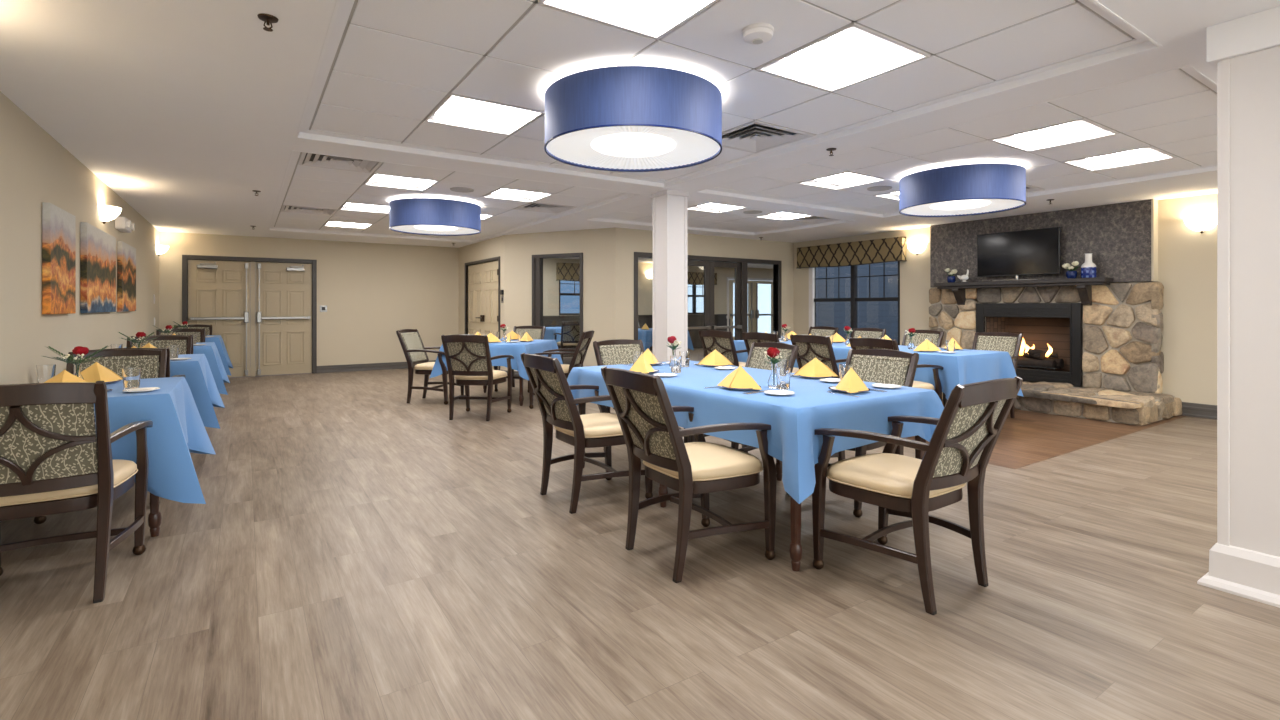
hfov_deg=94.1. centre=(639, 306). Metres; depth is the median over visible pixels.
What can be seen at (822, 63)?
ceiling light
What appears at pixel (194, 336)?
water glass
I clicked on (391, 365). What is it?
baseboard
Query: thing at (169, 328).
vase
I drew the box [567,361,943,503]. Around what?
tablecloth
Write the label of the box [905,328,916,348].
vase
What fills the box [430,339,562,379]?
tablecloth
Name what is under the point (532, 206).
air diffuser
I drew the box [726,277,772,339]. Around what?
door
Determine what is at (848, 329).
vase
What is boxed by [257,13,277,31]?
sprinkler
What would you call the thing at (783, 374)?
water glass
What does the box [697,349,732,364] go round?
napkin
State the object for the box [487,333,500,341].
napkin
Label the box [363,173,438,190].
ceiling light
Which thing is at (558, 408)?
armchair
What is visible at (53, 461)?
armchair
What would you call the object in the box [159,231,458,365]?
wall
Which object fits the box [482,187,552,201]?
ceiling light
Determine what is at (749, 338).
armchair
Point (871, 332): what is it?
armchair
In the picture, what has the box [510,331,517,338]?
napkin
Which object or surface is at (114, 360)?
armchair
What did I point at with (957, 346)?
napkin
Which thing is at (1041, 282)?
mantel shelf
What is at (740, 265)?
door
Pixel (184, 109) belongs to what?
ceiling
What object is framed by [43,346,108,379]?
vase
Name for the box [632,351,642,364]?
water glass
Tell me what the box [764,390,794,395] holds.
bread plate
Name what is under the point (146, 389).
bread plate
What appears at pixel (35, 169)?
wall
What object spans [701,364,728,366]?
dinner plate
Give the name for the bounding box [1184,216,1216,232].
wall sconce
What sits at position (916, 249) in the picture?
wall sconce
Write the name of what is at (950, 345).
water glass
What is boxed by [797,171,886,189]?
ceiling light
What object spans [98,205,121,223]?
wall sconce
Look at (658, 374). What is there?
bread plate
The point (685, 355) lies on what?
water glass
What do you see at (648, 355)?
napkin
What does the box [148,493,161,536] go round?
dining table
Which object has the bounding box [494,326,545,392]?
armchair
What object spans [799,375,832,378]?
dinner plate
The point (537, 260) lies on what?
door frame
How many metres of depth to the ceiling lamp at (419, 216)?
6.79 m
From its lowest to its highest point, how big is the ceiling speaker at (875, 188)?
0.010 m
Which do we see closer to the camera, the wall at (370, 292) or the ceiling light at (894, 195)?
the ceiling light at (894, 195)
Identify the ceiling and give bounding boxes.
[0,0,1279,268]
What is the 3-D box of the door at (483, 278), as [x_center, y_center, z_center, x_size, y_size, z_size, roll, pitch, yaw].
[-2.903,0.165,11.056,0.190,2.070,1.940,0,0,-34]
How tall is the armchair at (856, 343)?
0.916 m
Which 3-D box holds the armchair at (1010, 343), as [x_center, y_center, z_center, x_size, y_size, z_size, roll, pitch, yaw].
[3.769,0.742,6.527,0.703,0.916,0.604,0,0,-34]
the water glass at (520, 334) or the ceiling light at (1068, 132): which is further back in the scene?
the water glass at (520, 334)
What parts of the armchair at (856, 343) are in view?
leg, crest rail, backrest, leg, seat, armrest, leg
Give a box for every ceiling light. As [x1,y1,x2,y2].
[323,221,372,228]
[339,202,388,213]
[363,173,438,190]
[425,93,544,134]
[481,214,494,220]
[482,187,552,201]
[538,0,718,39]
[688,203,743,212]
[754,212,808,219]
[756,22,930,92]
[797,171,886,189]
[873,191,898,199]
[989,118,1118,151]
[1062,146,1176,170]
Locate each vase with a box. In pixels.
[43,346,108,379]
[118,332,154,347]
[156,325,177,334]
[173,321,191,327]
[500,324,507,340]
[667,336,681,367]
[763,347,781,387]
[782,324,790,340]
[844,326,852,344]
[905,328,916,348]
[1081,253,1095,277]
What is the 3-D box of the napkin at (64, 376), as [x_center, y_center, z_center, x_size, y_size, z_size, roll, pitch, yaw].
[-2.929,0.380,3.033,0.153,0.120,0.233,0,0,17]
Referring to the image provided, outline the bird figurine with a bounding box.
[957,269,968,281]
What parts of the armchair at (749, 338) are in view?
leg, crest rail, backrest, leg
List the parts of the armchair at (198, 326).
crest rail, backrest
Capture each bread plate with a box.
[122,387,159,392]
[170,358,190,359]
[653,373,676,376]
[714,367,735,369]
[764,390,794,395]
[820,378,839,382]
[872,384,901,388]
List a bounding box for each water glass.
[36,364,55,382]
[111,344,122,348]
[122,367,140,389]
[167,345,178,358]
[189,335,196,343]
[505,333,510,342]
[518,332,523,339]
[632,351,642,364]
[670,355,681,372]
[679,351,689,366]
[776,359,788,366]
[776,367,790,389]
[781,333,786,341]
[839,364,853,380]
[946,341,954,351]
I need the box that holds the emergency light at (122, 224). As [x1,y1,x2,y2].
[115,216,134,232]
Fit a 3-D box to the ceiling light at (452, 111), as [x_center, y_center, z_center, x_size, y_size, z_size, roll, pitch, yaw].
[-1.032,-1.274,3.931,0.606,0.046,0.606,0,0,-34]
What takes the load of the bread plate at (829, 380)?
on the tablecloth at (793, 419)
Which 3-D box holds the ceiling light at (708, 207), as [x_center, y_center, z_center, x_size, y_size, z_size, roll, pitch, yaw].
[0.971,-1.274,7.516,0.606,0.046,0.606,0,0,-34]
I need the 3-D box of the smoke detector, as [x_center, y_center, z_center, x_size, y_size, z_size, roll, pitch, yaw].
[0.535,-1.226,2.705,0.144,0.057,0.144,0,0,-34]
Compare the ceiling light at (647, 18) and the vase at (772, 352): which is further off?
the vase at (772, 352)
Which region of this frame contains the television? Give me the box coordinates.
[977,227,1060,280]
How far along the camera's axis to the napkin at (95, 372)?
3.47 m
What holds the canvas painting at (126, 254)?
attached to the wall at (35, 169)
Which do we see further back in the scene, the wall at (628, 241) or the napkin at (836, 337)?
the wall at (628, 241)
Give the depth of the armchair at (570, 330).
11.94 m
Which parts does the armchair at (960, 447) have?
leg, armrest, leg, seat, seat frame, armrest, leg, rail, backrest, crest rail, leg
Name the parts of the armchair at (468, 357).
leg, crest rail, leg, backrest, rail, seat frame, seat, leg, armrest, leg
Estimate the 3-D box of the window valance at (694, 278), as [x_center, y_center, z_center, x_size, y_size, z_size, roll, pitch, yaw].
[1.629,-0.817,17.197,1.496,0.366,0.126,0,0,-34]
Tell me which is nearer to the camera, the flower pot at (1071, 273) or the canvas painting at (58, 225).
the canvas painting at (58, 225)
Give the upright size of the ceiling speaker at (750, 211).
0.010 m
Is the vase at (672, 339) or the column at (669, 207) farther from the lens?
the column at (669, 207)
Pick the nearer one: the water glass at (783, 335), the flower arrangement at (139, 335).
the flower arrangement at (139, 335)
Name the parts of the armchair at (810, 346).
leg, crest rail, backrest, leg, armrest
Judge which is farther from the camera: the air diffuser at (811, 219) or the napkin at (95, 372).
the air diffuser at (811, 219)
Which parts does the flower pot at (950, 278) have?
pot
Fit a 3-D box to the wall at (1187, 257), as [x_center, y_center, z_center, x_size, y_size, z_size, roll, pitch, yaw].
[5.964,-0.110,6.769,0.120,2.620,10.900,0,0,-34]
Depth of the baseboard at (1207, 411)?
6.47 m
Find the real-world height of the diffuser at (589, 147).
0.028 m
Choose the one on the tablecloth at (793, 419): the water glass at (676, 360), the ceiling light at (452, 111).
the water glass at (676, 360)
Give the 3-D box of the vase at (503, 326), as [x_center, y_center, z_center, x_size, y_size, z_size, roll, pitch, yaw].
[-1.791,0.338,7.870,0.125,0.226,0.117,0,0,-2]
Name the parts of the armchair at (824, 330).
backrest, crest rail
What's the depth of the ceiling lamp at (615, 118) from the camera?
3.17 m
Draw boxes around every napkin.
[44,370,86,382]
[80,362,122,381]
[141,343,156,347]
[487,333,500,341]
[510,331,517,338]
[520,332,532,340]
[630,354,653,373]
[643,349,657,363]
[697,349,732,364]
[717,366,761,389]
[787,331,796,338]
[794,357,837,376]
[833,332,845,341]
[835,368,868,392]
[913,339,940,350]
[945,338,961,348]
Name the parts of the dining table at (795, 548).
leg, leg, leg, leg, leg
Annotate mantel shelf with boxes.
[934,277,1112,288]
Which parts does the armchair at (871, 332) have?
backrest, crest rail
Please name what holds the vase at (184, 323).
on the tablecloth at (217, 339)
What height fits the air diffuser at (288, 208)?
0.040 m
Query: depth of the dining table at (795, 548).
2.71 m
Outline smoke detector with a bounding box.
[742,23,773,44]
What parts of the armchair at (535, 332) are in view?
leg, leg, crest rail, backrest, leg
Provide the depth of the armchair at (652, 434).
2.74 m
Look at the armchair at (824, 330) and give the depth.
8.71 m
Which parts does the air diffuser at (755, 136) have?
plate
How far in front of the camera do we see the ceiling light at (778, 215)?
8.29 m
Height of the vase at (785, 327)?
0.226 m
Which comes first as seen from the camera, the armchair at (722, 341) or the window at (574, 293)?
the armchair at (722, 341)
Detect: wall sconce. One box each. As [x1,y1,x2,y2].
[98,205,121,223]
[156,245,168,255]
[907,244,926,254]
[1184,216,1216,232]
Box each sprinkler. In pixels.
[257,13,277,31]
[826,148,835,155]
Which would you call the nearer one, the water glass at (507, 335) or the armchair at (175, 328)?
the water glass at (507, 335)
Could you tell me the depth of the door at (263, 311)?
10.33 m
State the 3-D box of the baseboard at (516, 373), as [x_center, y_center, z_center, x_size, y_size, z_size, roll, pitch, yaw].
[-1.333,1.135,9.577,2.137,0.130,0.018,0,0,26]
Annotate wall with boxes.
[0,91,158,384]
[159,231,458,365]
[459,235,504,369]
[505,228,615,370]
[543,258,772,315]
[616,228,897,342]
[793,193,1216,404]
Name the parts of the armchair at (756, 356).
leg, leg, leg, backrest, crest rail, leg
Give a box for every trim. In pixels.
[268,0,1216,241]
[543,314,729,354]
[1206,6,1279,69]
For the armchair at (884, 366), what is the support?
on the floor
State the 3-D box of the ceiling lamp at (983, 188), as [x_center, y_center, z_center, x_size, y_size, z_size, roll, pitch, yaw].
[2.995,-1.087,5.582,1.044,0.336,1.044,0,0,-34]
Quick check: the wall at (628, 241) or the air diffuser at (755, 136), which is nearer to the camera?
the air diffuser at (755, 136)
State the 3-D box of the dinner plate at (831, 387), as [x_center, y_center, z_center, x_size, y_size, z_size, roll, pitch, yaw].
[1.113,0.442,3.172,0.212,0.017,0.212,0,0,-34]
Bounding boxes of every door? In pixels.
[182,255,316,376]
[465,256,499,369]
[634,252,781,357]
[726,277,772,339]
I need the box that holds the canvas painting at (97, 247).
[80,222,115,312]
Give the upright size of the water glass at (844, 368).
0.116 m
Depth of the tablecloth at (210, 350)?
6.88 m
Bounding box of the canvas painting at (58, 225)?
[42,202,75,313]
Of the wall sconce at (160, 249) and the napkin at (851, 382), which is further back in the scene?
the wall sconce at (160, 249)
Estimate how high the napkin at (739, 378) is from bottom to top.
0.120 m
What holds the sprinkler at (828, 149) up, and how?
attached to the ceiling
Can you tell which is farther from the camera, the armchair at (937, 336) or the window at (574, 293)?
the window at (574, 293)
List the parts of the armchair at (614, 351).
leg, crest rail, backrest, leg, leg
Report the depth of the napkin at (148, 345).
5.36 m
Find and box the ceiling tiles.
[275,0,1216,238]
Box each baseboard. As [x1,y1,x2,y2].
[317,360,435,372]
[504,370,566,379]
[1181,402,1216,419]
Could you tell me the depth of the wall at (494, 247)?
11.18 m
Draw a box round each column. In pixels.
[651,190,688,361]
[1197,46,1279,607]
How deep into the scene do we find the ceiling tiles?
3.46 m
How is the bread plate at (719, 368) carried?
on the tablecloth at (793, 419)
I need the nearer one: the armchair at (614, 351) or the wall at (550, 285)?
the armchair at (614, 351)
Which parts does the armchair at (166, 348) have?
crest rail, leg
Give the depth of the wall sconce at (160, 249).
9.29 m
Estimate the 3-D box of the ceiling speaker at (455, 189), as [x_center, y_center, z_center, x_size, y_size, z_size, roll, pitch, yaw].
[-1.898,-1.250,6.360,0.250,0.010,0.250,0,0,-34]
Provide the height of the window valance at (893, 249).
0.406 m
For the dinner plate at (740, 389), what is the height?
0.017 m
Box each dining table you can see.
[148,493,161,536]
[483,375,523,405]
[578,403,925,571]
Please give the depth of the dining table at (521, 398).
7.23 m
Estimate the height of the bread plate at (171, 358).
0.013 m
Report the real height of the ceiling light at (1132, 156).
0.046 m
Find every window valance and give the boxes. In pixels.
[556,262,579,281]
[688,272,716,284]
[797,236,906,268]
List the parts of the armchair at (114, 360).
leg, crest rail, backrest, leg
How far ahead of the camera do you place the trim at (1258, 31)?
2.49 m
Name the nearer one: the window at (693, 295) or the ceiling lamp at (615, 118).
the ceiling lamp at (615, 118)
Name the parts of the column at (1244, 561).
baseboard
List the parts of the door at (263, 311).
vertical rod, vertical rod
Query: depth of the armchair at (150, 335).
6.17 m
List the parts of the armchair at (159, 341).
leg, backrest, crest rail, leg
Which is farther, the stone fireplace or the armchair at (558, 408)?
the stone fireplace
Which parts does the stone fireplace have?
corner trim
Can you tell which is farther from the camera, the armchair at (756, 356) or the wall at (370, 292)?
the wall at (370, 292)
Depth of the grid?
3.10 m
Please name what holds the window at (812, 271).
in the wall at (1187, 257)
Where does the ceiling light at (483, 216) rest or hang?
attached to the grid
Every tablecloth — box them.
[94,377,215,503]
[125,342,229,394]
[170,354,224,428]
[205,335,232,374]
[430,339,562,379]
[544,327,560,342]
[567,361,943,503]
[638,328,693,350]
[733,340,1023,399]
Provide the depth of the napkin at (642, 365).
4.03 m
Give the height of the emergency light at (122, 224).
0.130 m
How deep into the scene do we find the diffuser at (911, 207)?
5.62 m
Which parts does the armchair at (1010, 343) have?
leg, leg, backrest, crest rail, leg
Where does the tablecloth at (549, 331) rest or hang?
on the dining table
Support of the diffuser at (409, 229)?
attached to the ceiling lamp at (419, 216)
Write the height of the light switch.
0.120 m
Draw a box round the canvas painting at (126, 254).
[117,241,135,311]
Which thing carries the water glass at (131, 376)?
on the tablecloth at (178, 430)
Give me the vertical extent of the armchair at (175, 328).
0.916 m
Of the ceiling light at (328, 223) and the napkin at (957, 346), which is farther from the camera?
the ceiling light at (328, 223)
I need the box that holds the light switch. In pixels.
[320,305,326,311]
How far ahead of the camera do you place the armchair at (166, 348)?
4.28 m
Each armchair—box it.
[0,381,152,602]
[34,349,166,523]
[89,347,185,377]
[126,336,191,354]
[131,335,192,353]
[156,329,204,342]
[159,328,204,341]
[174,324,212,334]
[396,329,463,404]
[441,334,513,420]
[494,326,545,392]
[520,353,652,513]
[529,330,593,408]
[554,321,579,363]
[593,339,688,449]
[601,366,776,582]
[689,342,798,452]
[699,330,746,366]
[742,332,798,372]
[786,348,918,516]
[790,334,845,377]
[808,326,838,336]
[812,376,1022,614]
[849,337,942,400]
[851,328,885,337]
[902,330,943,389]
[943,332,1022,417]
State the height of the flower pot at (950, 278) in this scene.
0.206 m
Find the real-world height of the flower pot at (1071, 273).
0.206 m
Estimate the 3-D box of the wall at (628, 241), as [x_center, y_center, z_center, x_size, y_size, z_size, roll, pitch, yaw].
[3.880,-0.110,11.998,10.280,2.620,0.120,0,0,-34]
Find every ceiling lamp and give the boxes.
[389,198,480,235]
[544,66,721,171]
[899,163,1025,216]
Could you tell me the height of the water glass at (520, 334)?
0.116 m
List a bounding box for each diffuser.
[281,205,337,215]
[298,152,382,172]
[391,225,479,234]
[513,202,576,213]
[546,126,719,169]
[722,120,814,152]
[785,216,839,223]
[901,199,1023,215]
[1026,185,1044,192]
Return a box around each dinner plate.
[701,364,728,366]
[722,386,760,390]
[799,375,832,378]
[828,386,869,392]
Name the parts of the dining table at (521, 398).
leg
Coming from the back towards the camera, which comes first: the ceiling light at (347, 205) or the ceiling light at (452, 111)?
the ceiling light at (347, 205)
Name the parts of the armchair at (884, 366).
leg, leg, seat frame, backrest, crest rail, leg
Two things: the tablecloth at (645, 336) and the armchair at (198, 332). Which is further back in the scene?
the tablecloth at (645, 336)
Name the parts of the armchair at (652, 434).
leg, crest rail, backrest, rail, leg, armrest, leg, seat frame, seat, armrest, leg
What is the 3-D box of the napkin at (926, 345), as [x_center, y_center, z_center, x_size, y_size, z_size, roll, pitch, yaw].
[2.872,0.380,5.958,0.233,0.120,0.153,0,0,-29]
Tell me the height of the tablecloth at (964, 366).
0.451 m
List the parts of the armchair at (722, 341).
leg, crest rail, backrest, leg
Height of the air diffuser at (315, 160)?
0.040 m
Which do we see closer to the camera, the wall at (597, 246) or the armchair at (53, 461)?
the armchair at (53, 461)
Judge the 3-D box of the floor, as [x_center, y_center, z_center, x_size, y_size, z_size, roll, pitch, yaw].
[2.715,1.240,8.396,16.600,0.080,17.400,0,0,-34]
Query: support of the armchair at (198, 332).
on the floor
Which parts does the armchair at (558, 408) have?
leg, crest rail, backrest, rail, leg, armrest, seat, seat frame, armrest, leg, leg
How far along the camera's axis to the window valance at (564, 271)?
14.88 m
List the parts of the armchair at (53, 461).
leg, crest rail, rail, backrest, seat frame, seat, leg, armrest, leg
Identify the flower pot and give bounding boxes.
[945,268,956,282]
[1062,261,1078,277]
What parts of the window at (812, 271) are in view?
trim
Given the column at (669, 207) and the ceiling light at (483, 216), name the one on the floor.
the column at (669, 207)
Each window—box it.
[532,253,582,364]
[559,280,579,314]
[688,285,703,313]
[809,261,899,344]
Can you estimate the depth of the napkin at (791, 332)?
8.10 m
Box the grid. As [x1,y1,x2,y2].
[274,0,1216,236]
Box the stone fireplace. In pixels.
[929,199,1181,425]
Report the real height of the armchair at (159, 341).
0.916 m
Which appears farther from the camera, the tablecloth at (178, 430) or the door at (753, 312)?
the door at (753, 312)
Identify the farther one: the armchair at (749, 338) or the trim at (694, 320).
the trim at (694, 320)
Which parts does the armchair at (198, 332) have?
crest rail, backrest, leg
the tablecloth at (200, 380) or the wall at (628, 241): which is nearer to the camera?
the tablecloth at (200, 380)
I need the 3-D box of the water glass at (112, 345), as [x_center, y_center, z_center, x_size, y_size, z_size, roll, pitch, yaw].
[-4.688,0.393,5.339,0.082,0.116,0.082,0,0,-34]
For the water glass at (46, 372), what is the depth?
3.42 m
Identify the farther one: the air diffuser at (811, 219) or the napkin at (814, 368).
the air diffuser at (811, 219)
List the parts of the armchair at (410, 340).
leg, crest rail, backrest, rail, leg, seat, armrest, seat frame, armrest, leg, leg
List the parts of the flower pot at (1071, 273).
pot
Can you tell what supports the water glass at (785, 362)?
on the tablecloth at (793, 419)
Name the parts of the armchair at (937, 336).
leg, backrest, crest rail, leg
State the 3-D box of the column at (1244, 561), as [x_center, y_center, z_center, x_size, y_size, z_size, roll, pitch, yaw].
[2.955,0.069,2.419,0.720,2.262,0.870,0,0,-34]
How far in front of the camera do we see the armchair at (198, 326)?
9.73 m
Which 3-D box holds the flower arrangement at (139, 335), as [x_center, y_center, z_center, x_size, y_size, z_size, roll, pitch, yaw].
[-4.358,0.332,5.174,0.257,0.238,0.280,0,0,31]
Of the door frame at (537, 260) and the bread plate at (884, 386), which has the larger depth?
the door frame at (537, 260)
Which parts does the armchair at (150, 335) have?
crest rail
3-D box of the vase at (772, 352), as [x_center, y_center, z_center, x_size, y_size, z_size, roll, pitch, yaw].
[0.748,0.338,3.329,0.117,0.226,0.125,0,0,30]
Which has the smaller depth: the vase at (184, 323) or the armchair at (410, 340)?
the armchair at (410, 340)
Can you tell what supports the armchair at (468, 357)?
on the floor
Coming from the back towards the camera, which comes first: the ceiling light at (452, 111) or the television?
the television
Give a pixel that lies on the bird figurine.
(964, 278)
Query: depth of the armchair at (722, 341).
7.29 m
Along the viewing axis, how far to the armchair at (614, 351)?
5.15 m
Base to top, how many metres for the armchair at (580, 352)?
0.916 m
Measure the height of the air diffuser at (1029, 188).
0.040 m
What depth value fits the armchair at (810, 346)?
6.06 m
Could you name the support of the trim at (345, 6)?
attached to the ceiling
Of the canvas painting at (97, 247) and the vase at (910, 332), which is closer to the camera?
the canvas painting at (97, 247)
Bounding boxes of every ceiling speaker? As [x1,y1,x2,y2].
[450,187,473,192]
[743,210,761,213]
[867,186,891,190]
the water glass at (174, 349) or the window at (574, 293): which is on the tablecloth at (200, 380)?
the water glass at (174, 349)
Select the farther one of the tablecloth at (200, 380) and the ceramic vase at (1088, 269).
the ceramic vase at (1088, 269)
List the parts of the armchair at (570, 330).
leg, seat frame, seat, rail, crest rail, backrest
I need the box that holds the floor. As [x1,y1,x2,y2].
[0,348,1279,719]
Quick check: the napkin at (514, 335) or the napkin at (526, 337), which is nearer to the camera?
the napkin at (526, 337)
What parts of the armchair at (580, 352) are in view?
leg, armrest, armrest, seat, leg, backrest, leg, crest rail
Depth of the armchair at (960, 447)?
2.48 m
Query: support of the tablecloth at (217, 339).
on the dining table

